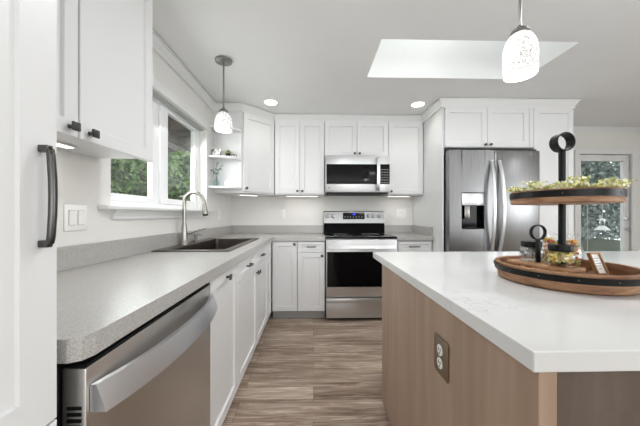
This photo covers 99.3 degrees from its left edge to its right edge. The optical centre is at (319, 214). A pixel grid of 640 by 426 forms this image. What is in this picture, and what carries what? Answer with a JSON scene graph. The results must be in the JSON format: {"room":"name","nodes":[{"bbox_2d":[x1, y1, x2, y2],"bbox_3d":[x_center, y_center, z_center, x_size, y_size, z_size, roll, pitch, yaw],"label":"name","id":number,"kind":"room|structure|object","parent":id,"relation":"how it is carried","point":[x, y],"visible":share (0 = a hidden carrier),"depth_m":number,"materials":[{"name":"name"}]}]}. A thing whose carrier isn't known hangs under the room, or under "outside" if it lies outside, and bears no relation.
{"room":"kitchen","nodes":[
{"label":"kitchen","id":0,"kind":"room"},
{"bbox_2d":[57,50,231,246],"bbox_3d":[-1.139,-0.020,-0.037,0.140,2.340,7.460,0,0,-1],"label":"wall","id":1,"kind":"structure","parent":0,"point":[82,179],"depth_m":1.46,"materials":[{"name":"white paint"}]},
{"bbox_2d":[64,204,86,230],"bbox_3d":[-1.093,0.012,1.221,0.012,0.116,0.116,0,0,-1],"label":"light switch","id":2,"kind":"object","parent":1,"relation":"attached to","point":[75,216],"visible":1,"depth_m":1.21,"materials":[{"name":"white plastic"}]},
{"bbox_2d":[57,0,152,161],"bbox_3d":[-0.942,-0.726,0.919,0.296,0.927,0.869,0,0,-1],"label":"upper cabinet","id":3,"kind":"object","parent":1,"relation":"attached to","point":[105,47],"visible":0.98,"depth_m":1.07,"materials":[{"name":"white paint"}]},
{"bbox_2d":[57,141,76,147],"bbox_3d":[-1.006,-0.274,0.876,0.050,0.010,0.460,0,0,-1],"label":"light","id":4,"kind":"object","parent":3,"relation":"attached to","point":[60,144],"visible":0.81,"depth_m":1.06,"materials":[{"name":"white plastic"}]},
{"bbox_2d":[57,143,71,147],"bbox_3d":[-1.006,-0.270,0.876,0.034,0.001,0.444,0,0,-1],"label":"diffuser","id":5,"kind":"object","parent":4,"relation":"attached to","point":[64,145],"depth_m":1.06,"materials":[{"name":"white plastic"}]},
{"bbox_2d":[98,75,213,218],"bbox_3d":[-1.157,-0.449,2.066,0.175,0.942,1.443,0,0,-1],"label":"window","id":6,"kind":"structure","parent":1,"relation":"in","point":[157,204],"depth_m":2.03,"materials":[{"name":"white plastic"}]},
{"bbox_2d":[168,116,190,151],"bbox_3d":[-1.580,-1.030,1.753,0.645,0.160,5.580,0,0,-1],"label":"roof eave","id":7,"kind":"object","parent":1,"relation":"attached to","point":[179,135],"visible":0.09,"depth_m":3.50},
{"bbox_2d":[208,112,241,189],"bbox_3d":[-0.987,-0.685,2.828,0.298,0.830,0.182,0,0,-1],"label":"corner shelf","id":8,"kind":"object","parent":1,"relation":"attached to","point":[231,170],"visible":0.84,"depth_m":2.91,"materials":[{"name":"white paint"}]},
{"bbox_2d":[212,149,221,154],"bbox_3d":[-1.070,-0.644,2.830,0.090,0.078,0.040,0,0,-1],"label":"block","id":9,"kind":"object","parent":8,"relation":"on","point":[214,151],"visible":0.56,"depth_m":2.81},
{"bbox_2d":[225,150,230,155],"bbox_3d":[-0.960,-0.645,2.847,0.065,0.080,0.058,0,0,-1],"label":"potted succulent","id":10,"kind":"object","parent":8,"relation":"on","point":[228,153],"visible":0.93,"depth_m":2.83,"materials":[{"name":"green plant"}]},
{"bbox_3d":[-1.078,-0.348,2.830,0.062,0.104,0.062,0,0,-1],"label":"glass vase","id":11,"kind":"object","parent":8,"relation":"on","visible":0},
{"bbox_2d":[211,162,222,185],"bbox_3d":[-1.063,-0.427,2.827,0.136,0.256,0.067,0,0,-1],"label":"eucalyptus sprig","id":12,"kind":"object","parent":11,"relation":"in","point":[216,173],"visible":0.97,"depth_m":2.83,"materials":[{"name":"green plant"}]},
{"bbox_2d":[214,112,277,196],"bbox_3d":[-0.843,-0.715,3.231,0.606,0.949,0.656,0,0,-1],"label":"upper cabinet","id":13,"kind":"object","parent":1,"relation":"attached to","point":[258,133],"visible":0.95,"depth_m":3.06,"materials":[{"name":"white paint"}]},
{"bbox_2d":[222,303,390,425],"bbox_3d":[1.815,1.210,0.033,6.050,0.120,7.460,0,0,-1],"label":"floor","id":14,"kind":"structure","parent":0,"point":[315,371],"depth_m":1.93,"materials":[{"name":"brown wood"}]},
{"bbox_2d":[0,0,57,425],"bbox_3d":[-0.751,-0.020,0.205,0.627,2.338,0.559,0,0,-1],"label":"pantry cabinet","id":15,"kind":"object","parent":14,"relation":"on","point":[28,28],"visible":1,"depth_m":0.44,"materials":[{"name":"white paint"}]},
{"bbox_2d":[55,283,217,425],"bbox_3d":[-0.732,0.718,0.853,0.678,0.860,0.662,0,0,-1],"label":"dishwasher","id":16,"kind":"object","parent":14,"relation":"on","point":[158,373],"visible":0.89,"depth_m":0.73,"materials":[{"name":"silver metal"}]},
{"bbox_2d":[208,264,237,425],"bbox_3d":[-0.782,0.717,1.414,0.640,0.865,0.434,0,0,-1],"label":"base cabinet","id":17,"kind":"object","parent":14,"relation":"on","point":[224,288],"visible":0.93,"depth_m":1.41,"materials":[{"name":"white paint"}]},
{"bbox_2d":[238,243,270,386],"bbox_3d":[-0.798,0.717,2.294,0.650,0.865,1.319,0,0,-1],"label":"base cabinet","id":18,"kind":"object","parent":14,"relation":"on","point":[254,272],"visible":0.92,"depth_m":2.05,"materials":[{"name":"white paint"}]},
{"bbox_2d":[57,225,324,363],"bbox_3d":[-0.519,0.208,2.041,1.196,0.148,3.051,0,0,-1],"label":"countertop","id":19,"kind":"structure","parent":18,"relation":"on","point":[106,290],"depth_m":1.06,"materials":[{"name":"grey stone"}]},
{"bbox_2d":[180,191,207,244],"bbox_3d":[-0.976,0.020,2.110,0.201,0.413,0.111,0,0,-23],"label":"kitchen faucet","id":20,"kind":"object","parent":19,"relation":"on","point":[184,233],"visible":1,"depth_m":2.10,"materials":[{"name":"silver metal"}]},
{"bbox_2d":[151,238,258,251],"bbox_3d":[-0.843,0.332,2.225,0.500,0.209,0.980,0,0,-1],"label":"sink","id":21,"kind":"object","parent":19,"relation":"in","point":[208,244],"visible":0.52,"depth_m":2.33,"materials":[{"name":"metal"}]},
{"bbox_2d":[193,234,201,241],"bbox_3d":[-1.040,0.193,2.311,0.073,0.068,0.041,0,0,-1],"label":"soap dispenser","id":22,"kind":"object","parent":21,"relation":"on","point":[195,235],"visible":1,"depth_m":2.30,"materials":[{"name":"silver metal"}]},
{"bbox_2d":[272,241,297,317],"bbox_3d":[-0.392,0.717,3.254,0.276,0.865,0.631,0,0,-1],"label":"base cabinet","id":23,"kind":"object","parent":14,"relation":"on","point":[284,253],"visible":0.96,"depth_m":2.98,"materials":[{"name":"white paint"}]},
{"bbox_2d":[298,241,324,317],"bbox_3d":[-0.103,0.717,3.256,0.299,0.865,0.641,0,0,-1],"label":"base cabinet","id":24,"kind":"object","parent":14,"relation":"on","point":[311,254],"visible":0.98,"depth_m":2.98,"materials":[{"name":"white paint"}]},
{"bbox_2d":[324,211,396,318],"bbox_3d":[0.444,0.549,3.222,0.774,1.198,0.699,0,0,-1],"label":"range","id":25,"kind":"object","parent":14,"relation":"on","point":[353,277],"visible":0.94,"depth_m":2.94,"materials":[{"name":"silver metal"}]},
{"bbox_2d":[324,233,396,238],"bbox_3d":[0.444,0.246,3.215,0.774,0.022,0.563,0,0,-1],"label":"cooktop","id":26,"kind":"object","parent":25,"relation":"in","point":[327,235],"depth_m":2.97,"materials":[{"name":"black glass"}]},
{"bbox_2d":[397,241,431,251],"bbox_3d":[1.040,0.717,3.283,0.399,0.865,0.641,0,0,-1],"label":"base cabinet","id":27,"kind":"object","parent":14,"relation":"on","point":[402,246],"visible":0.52,"depth_m":3.00,"materials":[{"name":"white paint"}]},
{"bbox_2d":[384,225,432,240],"bbox_3d":[1.039,0.208,3.293,0.401,0.148,0.621,0,0,-1],"label":"countertop","id":28,"kind":"structure","parent":27,"relation":"on","point":[402,232],"depth_m":3.29,"materials":[{"name":"grey stone"}]},
{"bbox_2d":[413,108,443,251],"bbox_3d":[1.253,-0.020,3.201,0.018,2.338,0.815,0,0,-1],"label":"panel","id":29,"kind":"object","parent":14,"relation":"on","point":[428,208],"visible":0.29,"depth_m":2.99,"materials":[{"name":"white paint"}]},
{"bbox_2d":[444,149,539,251],"bbox_3d":[1.730,0.244,3.114,0.917,1.810,0.976,0,0,-1],"label":"refrigerator","id":30,"kind":"object","parent":14,"relation":"on","point":[479,215],"visible":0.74,"depth_m":2.70,"materials":[{"name":"silver metal"}]},
{"bbox_2d":[382,264,639,425],"bbox_3d":[1.353,0.711,1.047,1.964,0.876,1.092,0,0,-1],"label":"kitchen island","id":31,"kind":"object","parent":14,"relation":"on","point":[486,386],"visible":0.58,"depth_m":0.70,"materials":[{"name":"brown wood"}]},
{"bbox_2d":[434,332,447,382],"bbox_3d":[0.370,0.434,0.834,0.009,0.116,0.085,0,0,-1],"label":"power outlet","id":32,"kind":"object","parent":31,"relation":"attached to","point":[440,346],"visible":1,"depth_m":0.82,"materials":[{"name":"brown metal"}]},
{"bbox_2d":[437,357,442,368],"bbox_3d":[0.367,0.454,0.834,0.002,0.033,0.033,0,0,-1],"label":"receptacle","id":33,"kind":"object","parent":32,"relation":"attached to","point":[439,359],"depth_m":0.83,"materials":[{"name":"white plastic"}]},
{"bbox_2d":[437,344,442,355],"bbox_3d":[0.367,0.414,0.834,0.002,0.033,0.033,0,0,-1],"label":"receptacle","id":34,"kind":"object","parent":32,"relation":"attached to","point":[439,346],"depth_m":0.83,"materials":[{"name":"white plastic"}]},
{"bbox_2d":[373,251,639,371],"bbox_3d":[1.363,0.255,1.130,2.020,0.037,1.272,0,0,-1],"label":"island countertop","id":35,"kind":"structure","parent":31,"relation":"on","point":[544,330],"depth_m":0.67,"materials":[{"name":"white stone"}]},
{"bbox_2d":[493,132,639,295],"bbox_3d":[0.867,-0.029,0.974,0.417,0.528,0.417,0,0,-1],"label":"tiered tray","id":36,"kind":"object","parent":35,"relation":"on","point":[622,280],"visible":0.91,"depth_m":0.87,"materials":[{"name":"brown wood"}]},
{"bbox_2d":[507,225,585,272],"bbox_3d":[0.811,0.124,0.988,0.090,0.177,0.208,0,0,-17],"label":"caddy","id":37,"kind":"object","parent":36,"relation":"on","point":[537,263],"visible":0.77,"depth_m":1.00,"materials":[{"name":"black metal"}]},
{"bbox_2d":[519,240,543,260],"bbox_3d":[0.817,0.138,1.052,0.078,0.073,0.078,0,0,-1],"label":"glass jar","id":38,"kind":"object","parent":37,"relation":"in","point":[524,243],"visible":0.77,"depth_m":1.03,"materials":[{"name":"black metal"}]},
{"bbox_2d":[520,246,542,257],"bbox_3d":[0.818,0.142,1.052,0.071,0.048,0.071,0,0,-1],"label":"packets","id":39,"kind":"object","parent":38,"relation":"in","point":[527,252],"visible":0.8,"depth_m":1.04},
{"bbox_2d":[547,244,574,265],"bbox_3d":[0.820,0.138,0.927,0.078,0.073,0.078,0,0,-1],"label":"glass jar","id":40,"kind":"object","parent":37,"relation":"in","point":[551,247],"visible":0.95,"depth_m":0.90,"materials":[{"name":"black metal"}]},
{"bbox_2d":[547,251,574,263],"bbox_3d":[0.818,0.142,0.926,0.066,0.047,0.068,0,0,-33],"label":"sweets","id":41,"kind":"object","parent":40,"relation":"in","point":[558,257],"visible":0.98,"depth_m":0.91,"materials":[{"name":"yellow food"}]},
{"bbox_2d":[509,187,627,204],"bbox_3d":[0.867,-0.062,0.974,0.310,0.045,0.310,0,0,-1],"label":"tray","id":42,"kind":"object","parent":36,"relation":"on","point":[585,195],"depth_m":0.86,"materials":[{"name":"brown wood"}]},
{"bbox_2d":[506,175,637,193],"bbox_3d":[0.872,-0.103,0.971,0.353,0.044,0.327,0,0,-1],"label":"flower garland","id":43,"kind":"object","parent":36,"relation":"on","point":[582,181],"visible":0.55,"depth_m":0.86},
{"bbox_2d":[586,252,609,274],"bbox_3d":[0.979,0.172,0.969,0.046,0.077,0.056,0,0,-9],"label":"picture frame","id":44,"kind":"object","parent":36,"relation":"on","point":[597,263],"visible":0.98,"depth_m":0.96,"materials":[{"name":"brown wood"}]},
{"bbox_2d":[591,254,605,272],"bbox_3d":[0.980,0.172,0.962,0.036,0.064,0.029,0,0,-9],"label":"print","id":45,"kind":"object","parent":44,"relation":"attached to","point":[598,265],"depth_m":0.96,"materials":[{"name":"white"}]},
{"bbox_2d":[524,108,572,250],"bbox_3d":[2.399,-0.020,3.218,0.421,2.338,0.834,0,0,-1],"label":"tall cabinet","id":46,"kind":"object","parent":14,"relation":"on","point":[548,122],"visible":0.25,"depth_m":2.81,"materials":[{"name":"white paint"}]},
{"bbox_2d":[153,0,639,126],"bbox_3d":[1.815,-1.470,0.033,6.050,0.560,7.460,0,0,-1],"label":"ceiling","id":47,"kind":"structure","parent":0,"point":[361,57],"depth_m":2.04,"materials":[{"name":"white paint"}]},
{"bbox_2d":[214,55,232,132],"bbox_3d":[-0.740,-0.918,2.088,0.131,0.542,0.131,0,0,-1],"label":"pendant lamp","id":48,"kind":"object","parent":47,"relation":"hanging from","point":[223,122],"visible":1,"depth_m":2.06,"materials":[{"name":"white glass"}]},
{"bbox_2d":[263,99,277,104],"bbox_3d":[-0.519,-1.187,2.866,0.152,0.005,0.152,0,0,-1],"label":"recessed light","id":49,"kind":"object","parent":47,"relation":"in","point":[267,101],"visible":1,"depth_m":2.87,"materials":[{"name":"white plastic"}]},
{"bbox_2d":[410,101,424,106],"bbox_3d":[1.051,-1.187,2.919,0.152,0.005,0.152,0,0,-1],"label":"recessed light","id":50,"kind":"object","parent":47,"relation":"in","point":[419,103],"visible":1,"depth_m":2.92,"materials":[{"name":"white plastic"}]},
{"bbox_2d":[502,0,538,82],"bbox_3d":[0.936,-0.920,1.273,0.141,0.537,0.141,0,0,-1],"label":"pendant lamp","id":51,"kind":"object","parent":47,"relation":"hanging from","point":[520,56],"visible":1,"depth_m":1.23,"materials":[{"name":"white glass"}]},
{"bbox_2d":[232,131,639,302],"bbox_3d":[1.797,-0.020,3.694,5.910,2.340,0.140,0,0,-1],"label":"wall","id":52,"kind":"structure","parent":0,"point":[245,210],"depth_m":3.59,"materials":[{"name":"white paint"}]},
{"bbox_2d":[280,209,284,217],"bbox_3d":[-0.490,-0.015,3.565,0.070,0.116,0.008,0,0,-1],"label":"power outlet","id":53,"kind":"object","parent":52,"relation":"attached to","point":[282,211],"visible":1,"depth_m":3.56,"materials":[{"name":"white plastic"}]},
{"bbox_2d":[275,122,323,196],"bbox_3d":[-0.245,-0.715,3.379,0.588,0.949,0.388,0,0,-1],"label":"upper cabinet","id":54,"kind":"object","parent":52,"relation":"attached to","point":[299,146],"visible":0.98,"depth_m":3.22,"materials":[{"name":"white paint"}]},
{"bbox_2d":[286,196,317,196],"bbox_3d":[-0.221,-0.234,3.396,0.400,0.010,0.050,0,0,-1],"label":"light","id":55,"kind":"object","parent":54,"relation":"attached to","point":[286,196],"visible":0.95,"depth_m":3.38,"materials":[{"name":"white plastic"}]},
{"bbox_2d":[324,122,387,159],"bbox_3d":[0.431,-0.941,3.395,0.760,0.497,0.388,0,0,-1],"label":"upper cabinet","id":56,"kind":"object","parent":52,"relation":"attached to","point":[340,138],"visible":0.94,"depth_m":3.24,"materials":[{"name":"white paint"}]},
{"bbox_2d":[324,155,389,195],"bbox_3d":[0.431,-0.470,3.338,0.747,0.437,0.486,0,0,-1],"label":"microwave","id":57,"kind":"object","parent":56,"relation":"attached to","point":[344,175],"visible":1,"depth_m":3.14,"materials":[{"name":"silver metal"}]},
{"bbox_2d":[153,30,580,122],"bbox_3d":[0.646,-1.145,2.847,4.310,0.087,1.554,0,0,-21],"label":"trim","id":58,"kind":"structure","parent":52,"relation":"attached to","point":[159,46],"depth_m":2.80,"materials":[{"name":"white paint"}]},
{"bbox_2d":[397,209,405,217],"bbox_3d":[1.079,-0.015,3.600,0.116,0.116,0.012,0,0,-1],"label":"power outlet","id":59,"kind":"object","parent":52,"relation":"attached to","point":[401,213],"visible":1,"depth_m":3.60,"materials":[{"name":"white plastic"}]},
{"bbox_2d":[381,123,422,196],"bbox_3d":[1.024,-0.715,3.409,0.422,0.949,0.388,0,0,-1],"label":"upper cabinet","id":60,"kind":"object","parent":52,"relation":"attached to","point":[405,140],"visible":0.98,"depth_m":3.25,"materials":[{"name":"white paint"}]},
{"bbox_2d":[444,107,533,154],"bbox_3d":[1.725,-0.941,3.187,0.923,0.497,0.864,0,0,-1],"label":"upper cabinet","id":61,"kind":"object","parent":52,"relation":"attached to","point":[484,128],"visible":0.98,"depth_m":2.79,"materials":[{"name":"white paint"}]},
{"bbox_2d":[574,149,637,250],"bbox_3d":[3.853,0.135,3.698,0.860,2.029,0.101,0,0,-1],"label":"door","id":62,"kind":"structure","parent":52,"relation":"in","point":[623,159],"depth_m":3.67,"materials":[{"name":"white paint"}]},
{"bbox_2d":[573,126,639,130],"bbox_3d":[3.614,-1.161,3.653,2.000,0.057,0.028,0,0,-1],"label":"trim","id":63,"kind":"structure","parent":52,"relation":"attached to","point":[575,128],"depth_m":3.66,"materials":[{"name":"white paint"}]},
{"label":"outside","id":64,"kind":"structure","parent":0,"visible":0},
{"bbox_2d":[581,238,619,250],"bbox_3d":[0.940,1.430,2.523,30.000,0.240,29.000,0,0,-1],"label":"ground","id":65,"kind":"structure","parent":64,"point":[594,244],"depth_m":11.68,"materials":[{"name":"plant"}]},
{"bbox_2d":[111,151,190,200],"bbox_3d":[-2.878,-0.208,4.786,0.850,2.408,5.402,0,0,-1],"label":"ivy hedge","id":66,"kind":"object","parent":65,"relation":"on","point":[123,182],"visible":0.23,"depth_m":4.47,"materials":[{"name":"green plant"}]},
{"bbox_2d":[114,161,190,198],"bbox_3d":[-3.450,0.130,5.169,0.150,2.360,7.500,0,0,-1],"label":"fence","id":67,"kind":"object","parent":65,"relation":"on","point":[139,161],"visible":0.02,"depth_m":5.20,"materials":[{"name":"plant"}]},
{"bbox_2d":[168,141,190,173],"bbox_3d":[-6.098,-1.190,6.106,4.900,5.000,10.500,0,0,-1],"label":"house","id":68,"kind":"structure","parent":65,"relation":"on","point":[172,147],"depth_m":7.03,"materials":[{"name":"grey"}]},
{"bbox_2d":[581,162,611,219],"bbox_3d":[8.965,-1.220,10.870,4.057,5.068,4.077,0,0,-1],"label":"tree","id":69,"kind":"object","parent":65,"relation":"on","point":[606,163],"visible":0.02,"depth_m":9.54,"materials":[{"name":"green plant"}]},
{"bbox_2d":[587,204,609,250],"bbox_3d":[4.789,0.467,4.694,0.200,1.686,0.356,0,0,-1],"label":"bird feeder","id":70,"kind":"object","parent":65,"relation":"on","point":[598,227],"visible":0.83,"depth_m":4.62,"materials":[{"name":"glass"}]},
{"bbox_2d":[594,226,609,229],"bbox_3d":[4.791,0.217,4.616,0.200,0.075,0.200,0,0,-1],"label":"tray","id":71,"kind":"object","parent":70,"relation":"on","point":[599,227],"depth_m":4.57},
{"bbox_2d":[581,162,619,239],"bbox_3d":[10.400,-1.471,14.844,12.722,5.797,1.426,0,0,-1],"label":"hedge","id":72,"kind":"object","parent":65,"relation":"on","point":[612,217],"visible":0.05,"depth_m":14.78,"materials":[{"name":"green plant"}]},
{"bbox_2d":[581,162,619,232],"bbox_3d":[6.022,-0.936,7.332,3.074,4.500,3.018,0,0,-1],"label":"tree","id":73,"kind":"object","parent":65,"relation":"on","point":[590,169],"visible":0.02,"depth_m":6.43,"materials":[{"name":"green plant"}]},
{"bbox_2d":[609,162,619,210],"bbox_3d":[10.219,-0.734,7.648,3.064,4.098,3.060,0,0,-1],"label":"tree","id":74,"kind":"object","parent":65,"relation":"on","point":[617,205],"visible":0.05,"depth_m":8.43,"materials":[{"name":"green plant"}]},
{"bbox_3d":[0.940,0.142,1.063,0.132,0.140,0.132,0,0,-1],"label":"cookie jar","id":75,"kind":"object","parent":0,"visible":0},
{"bbox_2d":[542,237,580,266],"bbox_3d":[0.937,0.145,1.064,0.120,0.114,0.116,0,0,-1],"label":"sweets","id":76,"kind":"object","parent":75,"relation":"in","point":[550,240],"visible":0.34,"depth_m":1.03,"materials":[{"name":"multicoloured food"}]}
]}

